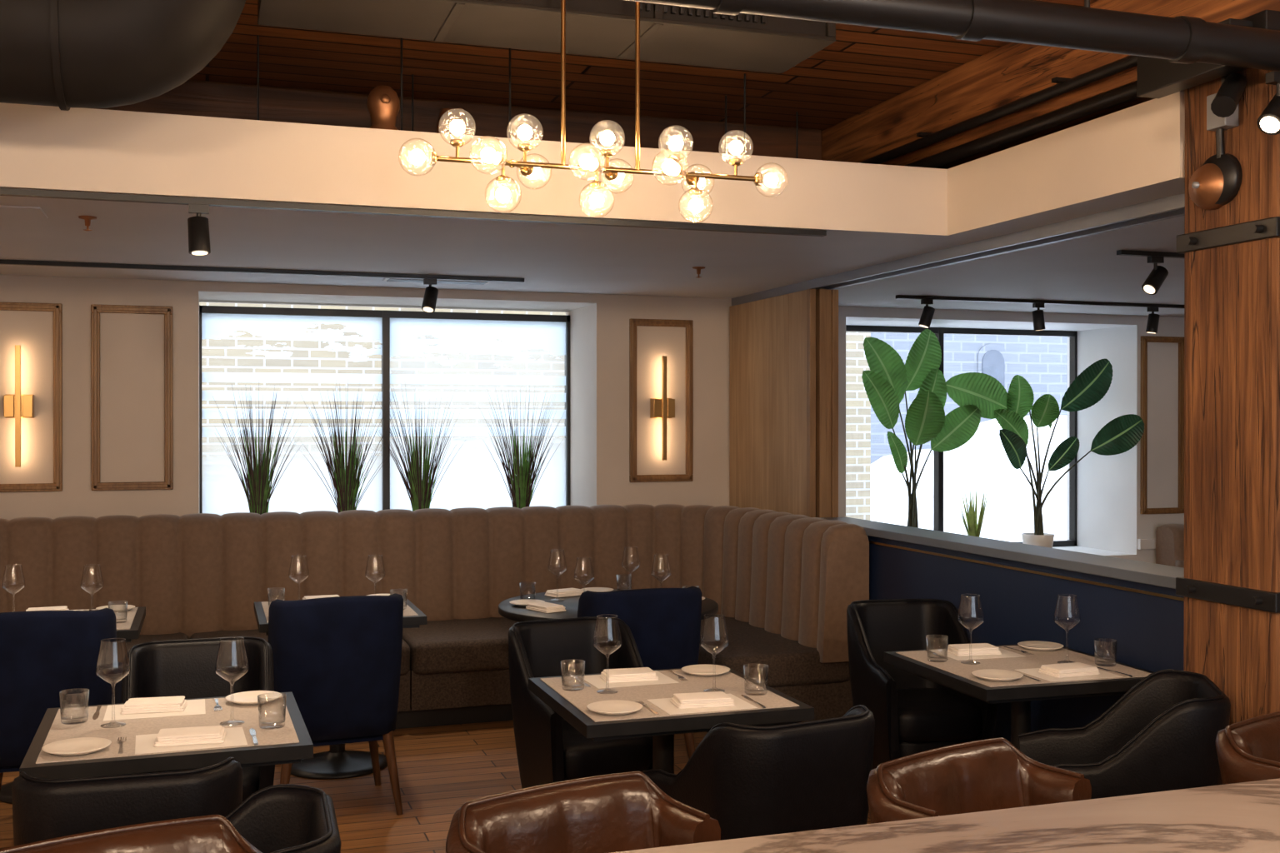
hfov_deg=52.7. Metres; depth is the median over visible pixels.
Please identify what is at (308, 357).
brick building
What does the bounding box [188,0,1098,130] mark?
ceiling
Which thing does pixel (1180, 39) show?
pipe
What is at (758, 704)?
knife
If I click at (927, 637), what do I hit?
water tumbler
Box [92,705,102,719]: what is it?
knife
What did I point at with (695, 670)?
bread plate
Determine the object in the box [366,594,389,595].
bread plate
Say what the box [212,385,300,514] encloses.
ornamental grass plant
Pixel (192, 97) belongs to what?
cross beam
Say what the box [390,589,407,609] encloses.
water tumbler
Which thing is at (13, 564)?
wine glass
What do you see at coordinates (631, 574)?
water tumbler
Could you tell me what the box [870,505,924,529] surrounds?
snow bank
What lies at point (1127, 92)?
conduit pipe
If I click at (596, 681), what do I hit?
placemat
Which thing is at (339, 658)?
dining chair
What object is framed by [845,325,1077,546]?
frame
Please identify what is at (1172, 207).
ceiling beam
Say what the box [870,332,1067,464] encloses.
brick wall
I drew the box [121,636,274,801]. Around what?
tub chair
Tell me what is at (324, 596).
folded napkin
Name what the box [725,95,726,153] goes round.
rod
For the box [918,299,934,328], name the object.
track spotlight
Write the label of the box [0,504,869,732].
banquette
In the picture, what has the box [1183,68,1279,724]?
post
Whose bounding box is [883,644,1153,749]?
dining table
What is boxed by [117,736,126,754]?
fork
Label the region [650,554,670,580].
wine glass
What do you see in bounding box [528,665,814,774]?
dining table
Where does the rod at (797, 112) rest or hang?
hanging from the ceiling at (865, 67)
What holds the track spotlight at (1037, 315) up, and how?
attached to the track at (897, 297)
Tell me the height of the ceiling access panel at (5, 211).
0.006 m
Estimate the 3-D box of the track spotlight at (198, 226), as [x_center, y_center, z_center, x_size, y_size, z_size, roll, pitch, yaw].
[-1.602,-0.715,4.695,0.080,0.181,0.088,0,0,-18]
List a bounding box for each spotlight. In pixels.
[187,204,210,255]
[421,278,438,312]
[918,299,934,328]
[1032,303,1044,330]
[1141,255,1168,294]
[1145,306,1159,333]
[1206,72,1246,131]
[1256,70,1279,134]
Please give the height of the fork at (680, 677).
0.006 m
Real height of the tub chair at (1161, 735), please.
0.846 m
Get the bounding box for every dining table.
[0,606,145,804]
[19,692,313,779]
[254,595,427,779]
[498,589,718,622]
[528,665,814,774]
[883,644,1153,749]
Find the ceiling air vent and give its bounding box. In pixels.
[382,278,491,284]
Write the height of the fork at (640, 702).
0.006 m
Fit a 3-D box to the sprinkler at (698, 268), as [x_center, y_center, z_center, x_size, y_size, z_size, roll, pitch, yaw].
[0.309,-0.810,6.796,0.070,0.056,0.070,0,0,-18]
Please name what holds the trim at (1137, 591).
attached to the wall at (1017, 607)
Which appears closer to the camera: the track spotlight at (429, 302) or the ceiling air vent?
the track spotlight at (429, 302)
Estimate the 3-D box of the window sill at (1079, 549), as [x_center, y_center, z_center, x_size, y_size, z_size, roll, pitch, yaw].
[2.503,1.295,9.938,2.490,0.620,0.850,0,0,-18]
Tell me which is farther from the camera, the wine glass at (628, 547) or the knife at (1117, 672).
the wine glass at (628, 547)
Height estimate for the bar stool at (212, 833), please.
1.009 m
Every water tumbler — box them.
[59,688,89,724]
[108,600,127,623]
[257,692,286,729]
[267,588,284,605]
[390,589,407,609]
[519,582,535,599]
[560,659,584,691]
[616,574,631,590]
[743,663,768,695]
[925,635,948,662]
[1094,638,1117,667]
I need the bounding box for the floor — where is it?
[0,720,870,852]
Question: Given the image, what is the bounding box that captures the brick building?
[199,302,870,520]
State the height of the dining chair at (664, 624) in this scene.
0.938 m
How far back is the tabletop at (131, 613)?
5.85 m
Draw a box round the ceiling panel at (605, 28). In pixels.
[257,0,835,73]
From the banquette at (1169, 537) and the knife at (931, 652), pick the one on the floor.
the banquette at (1169, 537)
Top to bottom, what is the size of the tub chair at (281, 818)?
0.846 m
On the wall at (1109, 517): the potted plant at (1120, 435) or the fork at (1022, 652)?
the potted plant at (1120, 435)
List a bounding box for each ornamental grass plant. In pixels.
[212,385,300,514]
[299,380,397,513]
[376,385,464,511]
[478,385,561,509]
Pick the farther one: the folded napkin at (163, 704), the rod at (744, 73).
the rod at (744, 73)
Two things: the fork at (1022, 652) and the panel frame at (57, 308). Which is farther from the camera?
the panel frame at (57, 308)
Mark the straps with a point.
(1156, 77)
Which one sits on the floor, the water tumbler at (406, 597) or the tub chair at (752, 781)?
the tub chair at (752, 781)
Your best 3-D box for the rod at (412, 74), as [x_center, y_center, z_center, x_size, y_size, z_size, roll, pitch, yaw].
[-1.050,-1.377,5.969,0.037,0.500,0.037,0,0,4]
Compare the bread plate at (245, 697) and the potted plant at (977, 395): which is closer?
the bread plate at (245, 697)
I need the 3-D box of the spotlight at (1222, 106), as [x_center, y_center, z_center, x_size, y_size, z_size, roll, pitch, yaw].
[1.817,-1.043,3.994,0.107,0.211,0.246,0,0,20]
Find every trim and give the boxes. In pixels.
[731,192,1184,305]
[869,540,1184,601]
[1137,538,1155,549]
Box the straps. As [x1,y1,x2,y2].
[1136,9,1279,613]
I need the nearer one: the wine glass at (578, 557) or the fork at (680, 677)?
the fork at (680, 677)
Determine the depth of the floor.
5.87 m
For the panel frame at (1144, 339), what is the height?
1.370 m
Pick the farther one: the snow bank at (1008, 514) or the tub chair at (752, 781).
the snow bank at (1008, 514)
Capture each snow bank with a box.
[870,447,1066,541]
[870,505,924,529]
[959,415,1067,474]
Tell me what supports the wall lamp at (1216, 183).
attached to the post
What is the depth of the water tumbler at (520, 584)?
6.42 m
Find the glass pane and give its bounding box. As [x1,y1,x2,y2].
[201,313,565,515]
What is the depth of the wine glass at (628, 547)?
6.61 m
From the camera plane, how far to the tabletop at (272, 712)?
3.78 m
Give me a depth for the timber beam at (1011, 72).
5.55 m
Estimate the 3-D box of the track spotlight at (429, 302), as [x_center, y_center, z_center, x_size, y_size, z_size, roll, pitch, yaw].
[-1.163,-0.725,7.156,0.075,0.184,0.116,0,0,18]
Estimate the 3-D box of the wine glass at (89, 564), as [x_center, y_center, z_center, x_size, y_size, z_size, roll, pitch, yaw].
[-2.450,0.745,5.777,0.097,0.251,0.097,0,0,-18]
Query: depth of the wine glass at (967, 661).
4.78 m
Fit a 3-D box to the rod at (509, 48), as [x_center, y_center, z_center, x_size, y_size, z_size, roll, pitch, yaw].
[-0.544,-1.375,5.401,0.037,0.500,0.037,0,0,-41]
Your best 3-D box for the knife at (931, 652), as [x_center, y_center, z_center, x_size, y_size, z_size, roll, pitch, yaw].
[1.131,0.872,4.943,0.016,0.004,0.205,0,0,-13]
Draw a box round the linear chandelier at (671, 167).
[398,0,788,222]
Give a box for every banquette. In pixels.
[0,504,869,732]
[1155,524,1184,568]
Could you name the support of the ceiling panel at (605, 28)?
attached to the ceiling at (865, 67)
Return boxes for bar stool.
[0,815,262,852]
[445,771,720,852]
[866,737,1091,824]
[1215,711,1279,784]
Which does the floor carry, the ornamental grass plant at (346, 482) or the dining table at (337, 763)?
the dining table at (337, 763)
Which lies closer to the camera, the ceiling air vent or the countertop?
the countertop
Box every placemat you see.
[103,699,205,721]
[135,726,247,754]
[580,670,679,689]
[647,694,757,714]
[929,648,1025,660]
[1015,668,1123,681]
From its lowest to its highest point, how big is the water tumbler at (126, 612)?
0.092 m
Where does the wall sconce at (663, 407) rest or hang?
attached to the wall at (132, 345)
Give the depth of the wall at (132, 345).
7.47 m
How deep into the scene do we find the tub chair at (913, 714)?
5.49 m
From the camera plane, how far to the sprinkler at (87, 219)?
5.11 m
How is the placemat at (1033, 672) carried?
on the tabletop at (1039, 658)
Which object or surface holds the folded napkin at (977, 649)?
on the placemat at (1005, 653)
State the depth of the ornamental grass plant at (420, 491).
8.16 m
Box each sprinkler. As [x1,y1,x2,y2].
[78,215,97,231]
[692,266,704,278]
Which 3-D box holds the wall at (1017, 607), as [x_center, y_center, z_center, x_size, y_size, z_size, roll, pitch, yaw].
[1.550,1.093,5.859,0.185,1.060,3.120,0,0,-18]
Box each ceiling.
[0,90,1184,317]
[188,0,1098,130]
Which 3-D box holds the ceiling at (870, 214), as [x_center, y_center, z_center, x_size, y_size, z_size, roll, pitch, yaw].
[0.752,-0.981,6.416,12.500,0.290,4.700,0,0,-18]
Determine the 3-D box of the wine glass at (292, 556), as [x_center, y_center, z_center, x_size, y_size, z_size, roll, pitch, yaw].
[-1.627,0.743,6.162,0.097,0.251,0.097,0,0,-18]
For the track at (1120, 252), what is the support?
attached to the ceiling at (870, 214)
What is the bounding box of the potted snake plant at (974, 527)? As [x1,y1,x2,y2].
[953,485,989,537]
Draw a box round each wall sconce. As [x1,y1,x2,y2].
[3,345,34,467]
[650,355,674,460]
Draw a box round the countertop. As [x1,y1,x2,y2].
[610,778,1279,852]
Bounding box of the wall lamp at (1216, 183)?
[1188,128,1242,210]
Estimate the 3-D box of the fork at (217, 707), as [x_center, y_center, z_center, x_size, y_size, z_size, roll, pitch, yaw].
[-1.331,0.875,4.066,0.023,0.006,0.185,0,0,-20]
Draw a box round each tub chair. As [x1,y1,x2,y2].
[11,757,242,846]
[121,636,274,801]
[225,784,340,852]
[508,616,652,789]
[641,705,874,840]
[846,598,998,809]
[1018,669,1230,799]
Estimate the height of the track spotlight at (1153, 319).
0.181 m
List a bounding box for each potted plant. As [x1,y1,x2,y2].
[861,329,1007,528]
[993,359,1144,548]
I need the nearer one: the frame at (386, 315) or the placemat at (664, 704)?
the placemat at (664, 704)
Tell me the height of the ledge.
0.040 m
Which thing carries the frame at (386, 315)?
attached to the wall
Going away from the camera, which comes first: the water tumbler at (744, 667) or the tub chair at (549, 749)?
the water tumbler at (744, 667)
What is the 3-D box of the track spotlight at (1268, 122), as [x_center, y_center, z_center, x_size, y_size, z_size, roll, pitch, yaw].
[1.865,-0.941,3.773,0.141,0.182,0.076,0,0,-35]
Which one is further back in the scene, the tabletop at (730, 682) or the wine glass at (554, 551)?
the wine glass at (554, 551)
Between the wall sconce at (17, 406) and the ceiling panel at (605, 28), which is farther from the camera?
the wall sconce at (17, 406)
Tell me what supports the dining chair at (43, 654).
on the floor
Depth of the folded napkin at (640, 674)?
4.44 m
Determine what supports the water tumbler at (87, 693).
on the tabletop at (272, 712)
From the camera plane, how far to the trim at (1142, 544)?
9.92 m
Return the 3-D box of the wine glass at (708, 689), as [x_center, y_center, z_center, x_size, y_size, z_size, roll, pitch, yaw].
[0.246,0.752,4.281,0.097,0.251,0.097,0,0,-18]
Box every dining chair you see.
[0,608,122,792]
[267,593,403,815]
[577,586,701,760]
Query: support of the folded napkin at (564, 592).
on the round dining table at (507, 610)
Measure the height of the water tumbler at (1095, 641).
0.092 m
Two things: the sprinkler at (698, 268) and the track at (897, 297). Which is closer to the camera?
the sprinkler at (698, 268)
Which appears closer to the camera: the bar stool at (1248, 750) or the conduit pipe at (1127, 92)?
the bar stool at (1248, 750)
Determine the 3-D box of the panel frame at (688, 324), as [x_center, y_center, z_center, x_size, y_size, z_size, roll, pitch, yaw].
[0.140,-0.168,8.358,0.430,1.050,0.036,0,0,-18]
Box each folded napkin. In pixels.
[25,605,69,611]
[120,695,187,714]
[153,725,226,747]
[302,595,339,599]
[525,601,565,613]
[545,588,584,597]
[600,667,658,683]
[670,691,734,709]
[945,643,1001,656]
[1038,662,1100,678]
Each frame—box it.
[0,301,62,492]
[90,304,173,490]
[199,305,569,513]
[629,318,693,482]
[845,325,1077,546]
[1140,335,1184,514]
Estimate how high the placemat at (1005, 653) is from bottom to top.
0.001 m
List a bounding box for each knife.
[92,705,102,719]
[249,728,258,745]
[569,675,590,687]
[740,695,765,708]
[922,650,948,659]
[1097,667,1132,677]
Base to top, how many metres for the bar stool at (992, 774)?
1.009 m
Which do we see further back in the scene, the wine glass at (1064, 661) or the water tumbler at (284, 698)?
the wine glass at (1064, 661)
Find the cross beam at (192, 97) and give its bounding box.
[94,80,822,159]
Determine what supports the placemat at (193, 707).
on the tabletop at (272, 712)
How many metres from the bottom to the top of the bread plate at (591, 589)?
0.017 m
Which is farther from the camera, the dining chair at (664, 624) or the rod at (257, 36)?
the dining chair at (664, 624)
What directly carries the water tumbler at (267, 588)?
on the tabletop at (408, 612)
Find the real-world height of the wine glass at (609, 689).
0.251 m
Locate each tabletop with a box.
[35,695,299,764]
[83,607,137,629]
[261,601,418,623]
[540,669,799,722]
[895,645,1151,687]
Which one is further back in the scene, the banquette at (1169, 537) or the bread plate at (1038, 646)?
the banquette at (1169, 537)
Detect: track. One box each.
[0,187,826,236]
[0,259,524,282]
[895,295,1184,308]
[1116,250,1184,258]
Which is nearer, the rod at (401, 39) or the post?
the post
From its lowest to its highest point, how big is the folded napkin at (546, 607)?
0.027 m
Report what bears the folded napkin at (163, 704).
on the placemat at (193, 707)
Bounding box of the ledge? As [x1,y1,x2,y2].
[820,517,1184,589]
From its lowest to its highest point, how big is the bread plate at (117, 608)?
0.017 m
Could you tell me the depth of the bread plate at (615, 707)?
4.00 m
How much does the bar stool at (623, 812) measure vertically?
1.009 m
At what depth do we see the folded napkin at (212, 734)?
3.58 m
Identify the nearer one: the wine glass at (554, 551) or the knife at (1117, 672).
the knife at (1117, 672)
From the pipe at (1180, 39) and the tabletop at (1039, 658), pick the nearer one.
the pipe at (1180, 39)
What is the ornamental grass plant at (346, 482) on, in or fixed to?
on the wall
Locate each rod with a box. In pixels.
[256,35,259,120]
[400,38,402,130]
[411,74,413,131]
[509,48,510,138]
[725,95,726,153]
[744,73,745,154]
[795,111,798,158]
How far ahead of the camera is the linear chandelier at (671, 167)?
4.17 m
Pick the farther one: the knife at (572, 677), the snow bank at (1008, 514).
the snow bank at (1008, 514)
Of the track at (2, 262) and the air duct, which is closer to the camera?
the air duct
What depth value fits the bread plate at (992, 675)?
4.50 m
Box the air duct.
[0,0,245,110]
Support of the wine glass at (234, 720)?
on the tabletop at (272, 712)
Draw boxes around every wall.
[0,275,731,520]
[838,306,1184,564]
[867,535,1184,742]
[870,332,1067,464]
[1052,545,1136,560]
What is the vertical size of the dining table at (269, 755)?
0.750 m
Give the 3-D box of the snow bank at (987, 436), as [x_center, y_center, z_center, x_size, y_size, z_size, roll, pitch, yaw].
[6.034,0.749,18.894,4.892,1.870,3.661,0,0,-18]
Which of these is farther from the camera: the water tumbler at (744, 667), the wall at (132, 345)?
the wall at (132, 345)
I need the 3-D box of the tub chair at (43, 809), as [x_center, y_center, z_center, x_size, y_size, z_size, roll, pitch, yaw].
[-1.246,1.213,3.193,0.510,0.846,0.583,0,0,-16]
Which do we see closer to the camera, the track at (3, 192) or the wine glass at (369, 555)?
the track at (3, 192)
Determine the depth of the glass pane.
8.50 m
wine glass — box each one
[1,564,25,609]
[80,564,104,603]
[95,638,130,728]
[215,636,249,725]
[288,555,309,584]
[365,555,385,580]
[547,550,566,600]
[574,557,594,611]
[592,615,621,694]
[621,546,639,571]
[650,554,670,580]
[700,614,729,692]
[957,594,984,664]
[1053,594,1080,664]
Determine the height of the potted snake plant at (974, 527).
0.556 m
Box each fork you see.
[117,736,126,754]
[214,699,221,711]
[635,700,659,714]
[668,670,688,680]
[1003,646,1034,654]
[1022,674,1041,681]
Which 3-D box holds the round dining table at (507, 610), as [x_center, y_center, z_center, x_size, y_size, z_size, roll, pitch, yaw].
[-0.156,1.246,6.365,1.080,0.750,1.080,0,0,-18]
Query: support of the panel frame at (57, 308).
attached to the wall at (132, 345)
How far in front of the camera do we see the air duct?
3.75 m
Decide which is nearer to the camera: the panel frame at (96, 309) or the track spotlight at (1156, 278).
the track spotlight at (1156, 278)
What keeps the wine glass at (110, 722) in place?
on the tabletop at (272, 712)
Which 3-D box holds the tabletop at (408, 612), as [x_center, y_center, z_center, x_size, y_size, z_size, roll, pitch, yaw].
[-1.447,0.870,6.174,0.670,0.003,0.670,0,0,-18]
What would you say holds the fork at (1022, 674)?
on the tabletop at (1039, 658)
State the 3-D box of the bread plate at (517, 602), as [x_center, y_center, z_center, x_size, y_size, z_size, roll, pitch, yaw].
[-0.550,0.862,6.295,0.174,0.017,0.174,0,0,-18]
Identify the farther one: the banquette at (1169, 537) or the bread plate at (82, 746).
the banquette at (1169, 537)
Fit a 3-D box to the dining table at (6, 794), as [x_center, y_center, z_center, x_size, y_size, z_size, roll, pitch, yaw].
[-2.623,1.249,5.782,0.740,0.750,0.740,0,0,-18]
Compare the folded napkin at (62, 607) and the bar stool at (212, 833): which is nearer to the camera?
the bar stool at (212, 833)
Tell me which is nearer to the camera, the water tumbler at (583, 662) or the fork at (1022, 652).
the water tumbler at (583, 662)
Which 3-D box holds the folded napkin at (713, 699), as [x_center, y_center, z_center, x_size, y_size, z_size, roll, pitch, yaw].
[0.197,0.863,4.081,0.185,0.027,0.115,0,0,-12]
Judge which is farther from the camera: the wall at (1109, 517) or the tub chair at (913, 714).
the wall at (1109, 517)
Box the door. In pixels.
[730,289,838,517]
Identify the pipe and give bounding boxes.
[625,0,1279,71]
[859,55,1140,168]
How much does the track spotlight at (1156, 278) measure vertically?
0.184 m
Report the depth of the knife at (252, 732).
3.66 m
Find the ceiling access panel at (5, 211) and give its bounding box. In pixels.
[0,205,47,218]
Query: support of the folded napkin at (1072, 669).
on the placemat at (1033, 672)
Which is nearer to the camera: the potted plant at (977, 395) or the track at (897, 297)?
the track at (897, 297)
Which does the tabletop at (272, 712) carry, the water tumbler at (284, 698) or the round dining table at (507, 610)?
the water tumbler at (284, 698)
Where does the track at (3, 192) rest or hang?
attached to the ceiling at (870, 214)
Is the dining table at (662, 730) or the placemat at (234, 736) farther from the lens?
the dining table at (662, 730)
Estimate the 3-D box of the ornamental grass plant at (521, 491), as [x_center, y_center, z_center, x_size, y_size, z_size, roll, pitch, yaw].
[-0.773,0.191,8.395,0.569,0.981,0.300,0,0,-18]
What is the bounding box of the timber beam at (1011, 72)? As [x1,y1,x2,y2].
[821,0,1279,169]
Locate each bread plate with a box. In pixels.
[41,737,111,756]
[95,605,134,612]
[225,690,281,704]
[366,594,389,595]
[509,599,544,606]
[581,587,613,592]
[586,700,642,715]
[681,665,729,676]
[971,669,1023,681]
[1017,640,1063,651]

